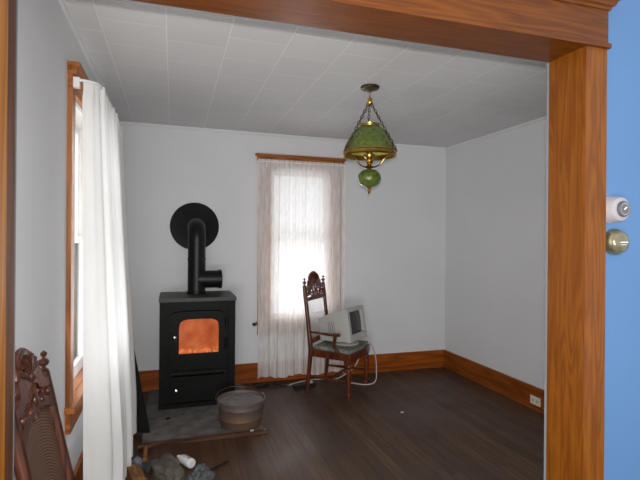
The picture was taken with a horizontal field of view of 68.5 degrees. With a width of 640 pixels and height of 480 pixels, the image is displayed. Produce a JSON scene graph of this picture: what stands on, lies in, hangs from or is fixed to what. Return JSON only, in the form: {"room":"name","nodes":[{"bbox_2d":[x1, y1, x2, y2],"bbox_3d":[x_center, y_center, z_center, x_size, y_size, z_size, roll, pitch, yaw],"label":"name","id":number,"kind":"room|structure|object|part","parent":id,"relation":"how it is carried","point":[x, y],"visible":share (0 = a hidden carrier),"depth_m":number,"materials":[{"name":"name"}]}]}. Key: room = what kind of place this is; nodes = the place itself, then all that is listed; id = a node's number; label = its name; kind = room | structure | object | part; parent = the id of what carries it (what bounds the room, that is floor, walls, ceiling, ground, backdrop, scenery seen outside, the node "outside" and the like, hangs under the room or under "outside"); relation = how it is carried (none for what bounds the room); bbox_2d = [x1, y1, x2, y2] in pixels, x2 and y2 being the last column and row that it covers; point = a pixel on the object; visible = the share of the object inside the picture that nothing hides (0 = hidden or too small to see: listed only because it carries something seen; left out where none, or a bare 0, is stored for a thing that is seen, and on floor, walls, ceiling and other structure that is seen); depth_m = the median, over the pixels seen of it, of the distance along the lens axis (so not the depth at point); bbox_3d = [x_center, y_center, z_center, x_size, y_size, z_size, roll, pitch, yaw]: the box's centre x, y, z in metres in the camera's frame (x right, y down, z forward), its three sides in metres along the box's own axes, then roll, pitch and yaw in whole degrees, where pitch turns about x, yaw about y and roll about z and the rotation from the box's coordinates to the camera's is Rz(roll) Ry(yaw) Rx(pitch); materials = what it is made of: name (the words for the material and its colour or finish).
{"room":"living room","nodes":[
{"label":"living room","id":0,"kind":"room"},
{"bbox_2d":[14,0,97,479],"bbox_3d":[-1.440,0.137,2.707,0.140,2.550,3.341,0,0,-17],"label":"wall","id":1,"kind":"structure","parent":0,"point":[46,40],"depth_m":1.88,"materials":[{"name":"paint"}]},
{"bbox_2d":[64,61,88,434],"bbox_3d":[-1.419,0.039,2.685,0.226,1.815,0.918,0,0,-17],"label":"window","id":2,"kind":"structure","parent":1,"relation":"in","point":[73,408],"depth_m":2.35,"materials":[{"name":"brown wood"}]},
{"bbox_3d":[-1.354,0.040,2.705,0.022,1.545,0.878,0,0,-17],"label":"frame","id":3,"kind":"part","parent":2,"relation":"part of","materials":[{"name":"brown wood"}]},
{"bbox_3d":[-1.430,0.824,2.683,0.215,0.035,0.918,0,0,-17],"label":"sill","id":4,"kind":"part","parent":2,"relation":"part of","materials":[{"name":"brown wood"}]},
{"bbox_3d":[-1.348,-0.780,2.705,0.022,0.095,0.878,0,0,-17],"label":"head casing","id":5,"kind":"part","parent":2,"relation":"part of","materials":[{"name":"brown wood"}]},
{"bbox_3d":[-1.429,0.392,2.683,0.004,0.770,0.640,0,0,-17],"label":"glass pane","id":6,"kind":"part","parent":2,"relation":"part of","materials":[{"name":"glass"}]},
{"bbox_3d":[-1.459,-0.348,2.672,0.034,0.728,0.724,0,0,-17],"label":"sash","id":7,"kind":"part","parent":2,"relation":"part of","materials":[{"name":"white paint"}]},
{"bbox_3d":[-1.429,0.392,2.683,0.034,0.830,0.724,0,0,-17],"label":"sash","id":8,"kind":"part","parent":2,"relation":"part of","materials":[{"name":"white paint"}]},
{"bbox_3d":[-1.331,-0.839,2.710,0.056,0.057,0.910,0,0,-17],"label":"cornice","id":9,"kind":"part","parent":2,"relation":"part of","materials":[{"name":"brown wood"}]},
{"bbox_2d":[73,76,136,479],"bbox_3d":[-1.264,0.290,2.850,0.240,2.185,1.073,0,0,-17],"label":"sheer curtain","id":10,"kind":"object","parent":2,"relation":"hanging from","point":[109,375],"visible":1,"depth_m":2.42,"materials":[{"name":"white fabric"}]},
{"bbox_3d":[-1.312,-0.790,2.832,0.122,0.019,1.061,0,0,-17],"label":"curtain rod","id":11,"kind":"part","parent":10,"relation":"part of","materials":[{"name":"white plastic"}]},
{"bbox_2d":[73,450,82,479],"bbox_3d":[-1.403,1.319,2.827,0.020,0.187,3.141,0,0,-17],"label":"baseboard","id":12,"kind":"structure","parent":1,"relation":"attached to","point":[78,471],"depth_m":2.58,"materials":[{"name":"brown wood"}]},
{"bbox_2d":[58,0,115,112],"bbox_3d":[-1.380,-1.077,2.808,0.018,0.022,3.143,0,0,-17],"label":"trim","id":13,"kind":"structure","parent":1,"relation":"attached to","point":[65,9],"depth_m":2.51,"materials":[{"name":"paint"}]},
{"bbox_2d":[121,124,445,370],"bbox_3d":[-0.242,0.146,4.905,3.738,2.550,0.140,0,0,-17],"label":"wall","id":14,"kind":"structure","parent":0,"point":[395,247],"depth_m":4.70,"materials":[{"name":"paint"}]},
{"bbox_2d":[119,121,445,149],"bbox_3d":[-0.209,-1.059,4.830,3.458,0.040,0.018,0,0,-17],"label":"trim","id":15,"kind":"structure","parent":14,"relation":"attached to","point":[121,122],"depth_m":4.68,"materials":[{"name":"paint"}]},
{"bbox_2d":[139,350,443,391],"bbox_3d":[-0.228,1.328,4.829,3.418,0.187,0.020,0,0,-17],"label":"baseboard","id":16,"kind":"structure","parent":14,"relation":"attached to","point":[247,371],"depth_m":5.08,"materials":[{"name":"brown wood"}]},
{"bbox_2d":[255,153,346,334],"bbox_3d":[-0.218,0.049,4.899,0.955,1.815,0.226,0,0,-17],"label":"window","id":17,"kind":"structure","parent":14,"relation":"in","point":[259,155],"depth_m":4.78,"materials":[{"name":"brown wood"}]},
{"bbox_3d":[-0.197,0.049,4.834,0.887,1.545,0.022,0,0,-17],"label":"frame","id":18,"kind":"part","parent":17,"relation":"part of","materials":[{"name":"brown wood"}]},
{"bbox_3d":[-0.185,-0.830,4.818,0.955,0.057,0.056,0,0,-17],"label":"cornice","id":19,"kind":"part","parent":17,"relation":"part of","materials":[{"name":"brown wood"}]},
{"bbox_2d":[257,158,345,377],"bbox_3d":[-0.179,0.289,4.776,0.942,2.179,0.097,0,0,-17],"label":"sheer curtain","id":20,"kind":"object","parent":17,"relation":"hanging from","point":[302,204],"visible":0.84,"depth_m":4.74,"materials":[{"name":"white fabric"}]},
{"bbox_3d":[-0.177,-0.775,4.794,0.942,0.015,0.060,0,0,-17],"label":"curtain rod","id":21,"kind":"part","parent":20,"relation":"part of","materials":[{"name":"white plastic"}]},
{"bbox_2d":[64,0,546,147],"bbox_3d":[0.267,-1.108,3.306,3.658,0.174,3.411,0,0,-17],"label":"ceiling","id":22,"kind":"structure","parent":0,"point":[154,64],"depth_m":3.09,"materials":[{"name":"paint"}]},
{"bbox_2d":[342,84,397,193],"bbox_3d":[0.333,-0.686,3.235,0.386,0.739,0.383,0,0,-17],"label":"hanging lamp","id":23,"kind":"object","parent":22,"relation":"hanging from","point":[370,142],"visible":1,"depth_m":3.16,"materials":[{"name":"green glass"}]},
{"bbox_3d":[0.249,-0.765,3.179,0.199,0.350,0.017,0,0,-30],"label":"chain","id":24,"kind":"part","parent":23,"relation":"part of","materials":[{"name":"brown metal"}]},
{"bbox_3d":[0.257,-0.539,3.184,0.164,0.089,0.011,0,0,-30],"label":"bracket arm","id":25,"kind":"part","parent":23,"relation":"part of","materials":[{"name":"gold metal"}]},
{"bbox_3d":[0.341,-0.695,3.232,0.356,0.169,0.356,0,0,-17],"label":"lamp shade","id":26,"kind":"part","parent":23,"relation":"part of","materials":[{"name":"green glass"}]},
{"bbox_3d":[0.340,-0.550,3.232,0.076,0.120,0.076,0,0,-17],"label":"burner","id":27,"kind":"part","parent":23,"relation":"part of","materials":[{"name":"gold metal"}]},
{"bbox_3d":[0.422,-0.538,3.184,0.164,0.089,0.011,0,0,30],"label":"bracket arm","id":28,"kind":"part","parent":23,"relation":"part of","materials":[{"name":"gold metal"}]},
{"bbox_3d":[0.433,-0.764,3.179,0.200,0.350,0.017,0,0,30],"label":"chain","id":29,"kind":"part","parent":23,"relation":"part of","materials":[{"name":"brown metal"}]},
{"bbox_2d":[125,367,543,479],"bbox_3d":[0.173,1.499,1.422,5.600,0.150,7.004,0,0,-17],"label":"floor","id":30,"kind":"structure","parent":0,"point":[451,426],"depth_m":3.40,"materials":[{"name":"brown wood"}]},
{"bbox_2d":[14,347,74,479],"bbox_3d":[-0.713,0.885,1.603,0.574,1.066,0.495,0,0,-17],"label":"chair","id":31,"kind":"object","parent":30,"relation":"on","point":[41,452],"visible":0.91,"depth_m":1.55,"materials":[{"name":"brown wood"}]},
{"bbox_3d":[-0.839,0.946,1.359,0.158,0.943,0.044,0,0,-17],"label":"post","id":32,"kind":"part","parent":31,"relation":"part of","materials":[{"name":"brown wood"}]},
{"bbox_3d":[-0.950,0.469,1.527,0.071,0.238,0.390,0,0,-17],"label":"crest rail","id":33,"kind":"part","parent":31,"relation":"part of","materials":[{"name":"brown wood"}]},
{"bbox_3d":[-0.933,0.566,1.533,0.044,0.091,0.390,0,0,-17],"label":"rail","id":34,"kind":"part","parent":31,"relation":"part of","materials":[{"name":"brown wood"}]},
{"bbox_3d":[-0.907,0.748,1.541,0.092,0.398,0.356,0,0,-17],"label":"panel","id":35,"kind":"part","parent":31,"relation":"part of","materials":[{"name":"brown wicker"}]},
{"bbox_3d":[-0.955,0.945,1.731,0.158,0.943,0.044,0,0,-17],"label":"post","id":36,"kind":"part","parent":31,"relation":"part of","materials":[{"name":"brown wood"}]},
{"bbox_2d":[126,464,146,479],"bbox_3d":[-1.075,1.378,2.748,0.096,0.070,0.174,0,0,-32],"label":"chunk","id":37,"kind":"object","parent":30,"relation":"on","point":[134,472],"visible":0.97,"depth_m":2.73,"materials":[{"name":"orange wood"}]},
{"bbox_2d":[131,456,142,467],"bbox_3d":[-1.134,1.379,2.924,0.094,0.068,0.069,0,0,44],"label":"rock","id":38,"kind":"object","parent":30,"relation":"on","point":[137,460],"visible":0.76,"depth_m":2.91,"materials":[{"name":"grey stone"}]},
{"bbox_2d":[134,351,149,432],"bbox_3d":[-1.417,1.049,3.419,0.365,0.700,0.019,0,0,1],"label":"leaning board","id":39,"kind":"object","parent":30,"relation":"on","point":[142,420],"visible":0.21,"depth_m":3.41,"materials":[{"name":"wood"}]},
{"bbox_2d":[138,443,153,462],"bbox_3d":[-1.147,1.391,3.080,0.103,0.043,0.209,0,0,-17],"label":"hammer","id":40,"kind":"object","parent":30,"relation":"on","point":[147,446],"visible":0.96,"depth_m":3.13,"materials":[{"name":"orange wood"}]},
{"bbox_3d":[-1.138,1.396,3.066,0.034,0.034,0.176,0,0,-17],"label":"handle","id":41,"kind":"part","parent":40,"relation":"part of","materials":[{"name":"orange wood"}]},
{"bbox_2d":[143,459,150,473],"bbox_3d":[-1.060,1.380,2.893,0.047,0.066,0.146,0,0,-12],"label":"stone","id":42,"kind":"object","parent":30,"relation":"on","point":[147,468],"visible":0.89,"depth_m":2.86,"materials":[{"name":"stone"}]},
{"bbox_2d":[150,454,184,479],"bbox_3d":[-0.912,1.364,2.815,0.170,0.102,0.291,0,0,-35],"label":"crumpled bag","id":43,"kind":"object","parent":30,"relation":"on","point":[168,467],"visible":1,"depth_m":2.76,"materials":[{"name":"grey paper"}]},
{"bbox_2d":[177,454,195,468],"bbox_3d":[-0.854,1.385,2.959,0.166,0.059,0.059,0,0,41],"label":"plastic bottle","id":44,"kind":"object","parent":30,"relation":"on","point":[189,462],"visible":0.98,"depth_m":2.92,"materials":[{"name":"white plastic"}]},
{"bbox_2d":[187,463,214,479],"bbox_3d":[-0.705,1.372,2.780,0.136,0.089,0.138,0,0,24],"label":"rock","id":45,"kind":"object","parent":30,"relation":"on","point":[201,472],"visible":1,"depth_m":2.75,"materials":[{"name":"grey stone"}]},
{"bbox_2d":[141,383,267,445],"bbox_3d":[-0.985,1.404,3.913,0.875,0.022,1.240,0,0,-17],"label":"hearth pad","id":46,"kind":"object","parent":30,"relation":"on","point":[198,423],"visible":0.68,"depth_m":3.55,"materials":[{"name":"grey stone"}]},
{"bbox_2d":[158,290,235,409],"bbox_3d":[-1.091,0.943,4.161,0.632,0.915,0.590,0,0,-17],"label":"wood stove","id":47,"kind":"object","parent":46,"relation":"on","point":[197,331],"visible":0.98,"depth_m":3.95,"materials":[{"name":"black metal"}]},
{"bbox_2d":[170,203,222,293],"bbox_3d":[-1.152,0.062,4.353,0.463,0.844,0.370,0,0,-17],"label":"stovepipe","id":48,"kind":"object","parent":47,"relation":"on","point":[194,226],"visible":1,"depth_m":4.26,"materials":[{"name":"black metal"}]},
{"bbox_3d":[-1.098,0.500,4.192,0.632,0.030,0.525,0,0,-17],"label":"plate","id":49,"kind":"part","parent":47,"relation":"part of","materials":[{"name":"grey metal"}]},
{"bbox_3d":[-1.030,0.792,3.952,0.440,0.393,0.050,0,0,-17],"label":"fire door","id":50,"kind":"part","parent":47,"relation":"part of","materials":[{"name":"black metal"}]},
{"bbox_3d":[-1.026,1.242,3.960,0.420,0.207,0.040,0,0,-17],"label":"ash door","id":51,"kind":"part","parent":47,"relation":"part of","materials":[{"name":"black metal"}]},
{"bbox_3d":[-1.019,1.242,3.939,0.340,0.147,0.005,0,0,-17],"label":"raised panel","id":52,"kind":"part","parent":47,"relation":"part of","materials":[{"name":"black metal"}]},
{"bbox_3d":[-1.020,0.804,3.959,0.333,0.300,0.016,0,0,-17],"label":"door glass","id":53,"kind":"part","parent":47,"relation":"part of","materials":[{"name":"orange glass"}]},
{"bbox_2d":[215,386,265,431],"bbox_3d":[-0.608,1.287,3.592,0.377,0.234,0.381,0,0,-17],"label":"bucket","id":54,"kind":"object","parent":46,"relation":"on","point":[239,410],"visible":1,"depth_m":3.48,"materials":[{"name":"metal"}]},
{"bbox_3d":[-0.661,1.195,3.665,0.386,0.050,0.198,0,0,-37],"label":"bail handle","id":55,"kind":"part","parent":54,"relation":"part of","materials":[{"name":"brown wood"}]},
{"bbox_2d":[210,460,228,469],"bbox_3d":[-0.633,1.409,2.933,0.017,0.017,0.165,0,0,35],"label":"fire poker","id":56,"kind":"object","parent":30,"relation":"on","point":[225,461],"visible":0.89,"depth_m":2.94,"materials":[{"name":"black metal"}]},
{"bbox_2d":[253,382,289,387],"bbox_3d":[-0.475,1.405,4.569,0.345,0.028,0.126,0,0,-17],"label":"extension cord","id":57,"kind":"object","parent":30,"relation":"on","point":[274,383],"visible":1,"depth_m":4.56,"materials":[{"name":"black plastic"}]},
{"bbox_2d":[293,380,315,389],"bbox_3d":[-0.146,1.393,4.525,0.220,0.055,0.050,0,0,-25],"label":"power strip","id":58,"kind":"object","parent":30,"relation":"on","point":[312,384],"visible":0.79,"depth_m":4.50,"materials":[{"name":"black plastic"}]},
{"bbox_2d":[288,359,358,385],"bbox_3d":[0.034,1.245,4.707,0.745,0.360,0.171,0,0,-11],"label":"cable","id":59,"kind":"object","parent":30,"relation":"on","point":[358,359],"visible":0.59,"depth_m":4.76,"materials":[{"name":"grey plastic"}]},
{"bbox_2d":[302,271,369,399],"bbox_3d":[0.160,0.865,4.513,0.544,1.120,0.554,0,0,26],"label":"carved armchair","id":60,"kind":"object","parent":30,"relation":"on","point":[315,301],"visible":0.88,"depth_m":4.41,"materials":[{"name":"red wood"}]},
{"bbox_3d":[-0.116,0.929,4.419,0.117,0.989,0.046,0,0,26],"label":"post","id":61,"kind":"part","parent":60,"relation":"part of","materials":[{"name":"red wood"}]},
{"bbox_3d":[-0.055,0.428,4.619,0.058,0.250,0.410,0,0,26],"label":"crest rail","id":62,"kind":"part","parent":60,"relation":"part of","materials":[{"name":"red wood"}]},
{"bbox_3d":[-0.044,0.560,4.613,0.030,0.036,0.410,0,0,26],"label":"rail","id":63,"kind":"part","parent":60,"relation":"part of","materials":[{"name":"red wood"}]},
{"bbox_3d":[-0.004,0.948,4.592,0.032,0.044,0.410,0,0,26],"label":"rail","id":64,"kind":"part","parent":60,"relation":"part of","materials":[{"name":"red wood"}]},
{"bbox_3d":[-0.034,0.751,4.607,0.055,0.358,0.374,0,0,26],"label":"panel","id":65,"kind":"part","parent":60,"relation":"part of","materials":[{"name":"fabric"}]},
{"bbox_3d":[0.061,0.930,4.788,0.117,0.989,0.046,0,0,26],"label":"post","id":66,"kind":"part","parent":60,"relation":"part of","materials":[{"name":"red wood"}]},
{"bbox_3d":[0.035,0.858,4.311,0.345,0.032,0.053,0,0,32],"label":"armrest","id":67,"kind":"part","parent":60,"relation":"part of","materials":[{"name":"red wood"}]},
{"bbox_3d":[0.197,1.055,4.495,0.460,0.062,0.520,0,0,26],"label":"seat frame","id":68,"kind":"part","parent":60,"relation":"part of","materials":[{"name":"red wood"}]},
{"bbox_3d":[0.208,1.008,4.490,0.410,0.031,0.476,0,0,26],"label":"seat","id":69,"kind":"part","parent":60,"relation":"part of","materials":[{"name":"grey fabric"}]},
{"bbox_2d":[318,305,366,345],"bbox_3d":[0.206,0.814,4.530,0.388,0.354,0.356,0,0,30],"label":"computer monitor","id":70,"kind":"object","parent":60,"relation":"on","point":[348,322],"visible":0.88,"depth_m":4.41,"materials":[{"name":"beige plastic"}]},
{"bbox_3d":[0.258,1.252,4.210,0.055,0.345,0.055,0,0,26],"label":"leg","id":71,"kind":"part","parent":60,"relation":"part of","materials":[{"name":"red wood"}]},
{"bbox_2d":[351,338,376,384],"bbox_3d":[0.387,1.196,4.649,0.352,0.460,0.070,0,0,9],"label":"cord","id":72,"kind":"object","parent":60,"relation":"hanging from","point":[362,338],"visible":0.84,"depth_m":4.63,"materials":[{"name":"grey plastic"}]},
{"bbox_3d":[0.457,1.254,4.625,0.055,0.345,0.055,0,0,26],"label":"leg","id":73,"kind":"part","parent":60,"relation":"part of","materials":[{"name":"red wood"}]},
{"bbox_2d":[445,120,545,389],"bbox_3d":[1.994,0.163,3.780,0.140,2.550,3.341,0,0,-17],"label":"wall","id":74,"kind":"structure","parent":0,"point":[495,230],"depth_m":4.47,"materials":[{"name":"paint"}]},
{"bbox_2d":[443,349,543,413],"bbox_3d":[1.878,1.344,3.852,0.020,0.187,3.141,0,0,-17],"label":"baseboard","id":75,"kind":"structure","parent":74,"relation":"attached to","point":[521,390],"depth_m":4.48,"materials":[{"name":"brown wood"}]},
{"bbox_2d":[446,116,545,149],"bbox_3d":[1.903,-1.016,3.834,0.018,0.057,3.143,0,0,-17],"label":"trim","id":76,"kind":"structure","parent":74,"relation":"attached to","point":[542,118],"depth_m":4.45,"materials":[{"name":"paint"}]},
{"bbox_2d":[530,394,540,406],"bbox_3d":[1.823,1.362,3.978,0.010,0.070,0.114,0,0,-17],"label":"wall outlet","id":77,"kind":"object","parent":74,"relation":"attached to","point":[534,400],"visible":1,"depth_m":3.97,"materials":[{"name":"beige plastic"}]},
{"bbox_2d":[604,0,639,479],"bbox_3d":[0.147,0.114,1.537,5.600,2.620,0.157,0,0,-17],"label":"wall","id":78,"kind":"structure","parent":0,"point":[622,278],"depth_m":1.76,"materials":[{"name":"paint"}]},
{"bbox_2d":[0,0,7,479],"bbox_3d":[-0.808,0.353,1.182,0.008,2.127,0.066,0,0,-17],"label":"trim","id":79,"kind":"structure","parent":78,"relation":"attached to","point":[3,3],"depth_m":1.19,"materials":[{"name":"brown wood"}]},
{"bbox_2d":[5,0,15,479],"bbox_3d":[-0.834,0.353,1.218,0.020,2.127,0.167,0,0,-17],"label":"trim","id":80,"kind":"structure","parent":78,"relation":"attached to","point":[11,105],"depth_m":1.27,"materials":[{"name":"brown wood"}]},
{"bbox_2d":[13,0,548,479],"bbox_3d":[0.032,0.310,1.582,1.999,2.227,0.012,0,0,-17],"label":"trim","id":81,"kind":"structure","parent":78,"relation":"attached to","point":[547,63],"depth_m":1.67,"materials":[{"name":"grey paint"}]},
{"bbox_2d":[131,0,578,61],"bbox_3d":[0.055,-0.714,1.493,1.864,0.020,0.167,0,0,-17],"label":"trim","id":82,"kind":"structure","parent":78,"relation":"attached to","point":[281,11],"depth_m":1.54,"materials":[{"name":"brown wood"}]},
{"bbox_2d":[288,0,611,49],"bbox_3d":[0.080,-0.709,1.412,2.030,0.016,0.038,0,0,-17],"label":"trim","id":83,"kind":"structure","parent":78,"relation":"attached to","point":[351,5],"depth_m":1.51,"materials":[{"name":"brown wood"}]},
{"bbox_2d":[361,0,608,42],"bbox_3d":[0.079,-0.778,1.416,2.015,0.121,0.030,0,0,-17],"label":"trim","id":84,"kind":"structure","parent":78,"relation":"attached to","point":[549,16],"depth_m":1.60,"materials":[{"name":"brown wood"}]},
{"bbox_2d":[546,48,579,479],"bbox_3d":[0.926,0.367,1.768,0.020,2.127,0.167,0,0,-17],"label":"trim","id":85,"kind":"structure","parent":78,"relation":"attached to","point":[564,72],"depth_m":1.77,"materials":[{"name":"brown wood"}]},
{"bbox_2d":[556,0,619,10],"bbox_3d":[0.088,-0.867,1.391,2.120,0.058,0.082,0,0,-17],"label":"trim","id":86,"kind":"structure","parent":78,"relation":"attached to","point":[607,5],"depth_m":1.67,"materials":[{"name":"brown wood"}]},
{"bbox_2d":[577,46,606,479],"bbox_3d":[0.986,0.367,1.704,0.097,2.127,0.026,0,0,-17],"label":"trim","id":87,"kind":"structure","parent":78,"relation":"attached to","point":[593,60],"depth_m":1.69,"materials":[{"name":"brown wood"}]},
{"bbox_2d":[606,229,628,254],"bbox_3d":[1.098,0.007,1.727,0.098,0.098,0.048,0,0,-17],"label":"door knob","id":88,"kind":"object","parent":78,"relation":"attached to","point":[617,241],"visible":0.98,"depth_m":1.71,"materials":[{"name":"gold metal"}]},
{"bbox_2d":[606,196,630,222],"bbox_3d":[1.087,-0.112,1.712,0.100,0.100,0.068,0,0,-17],"label":"door lock","id":89,"kind":"object","parent":78,"relation":"attached to","point":[618,209],"visible":0.94,"depth_m":1.69,"materials":[{"name":"white plastic"}]}
]}

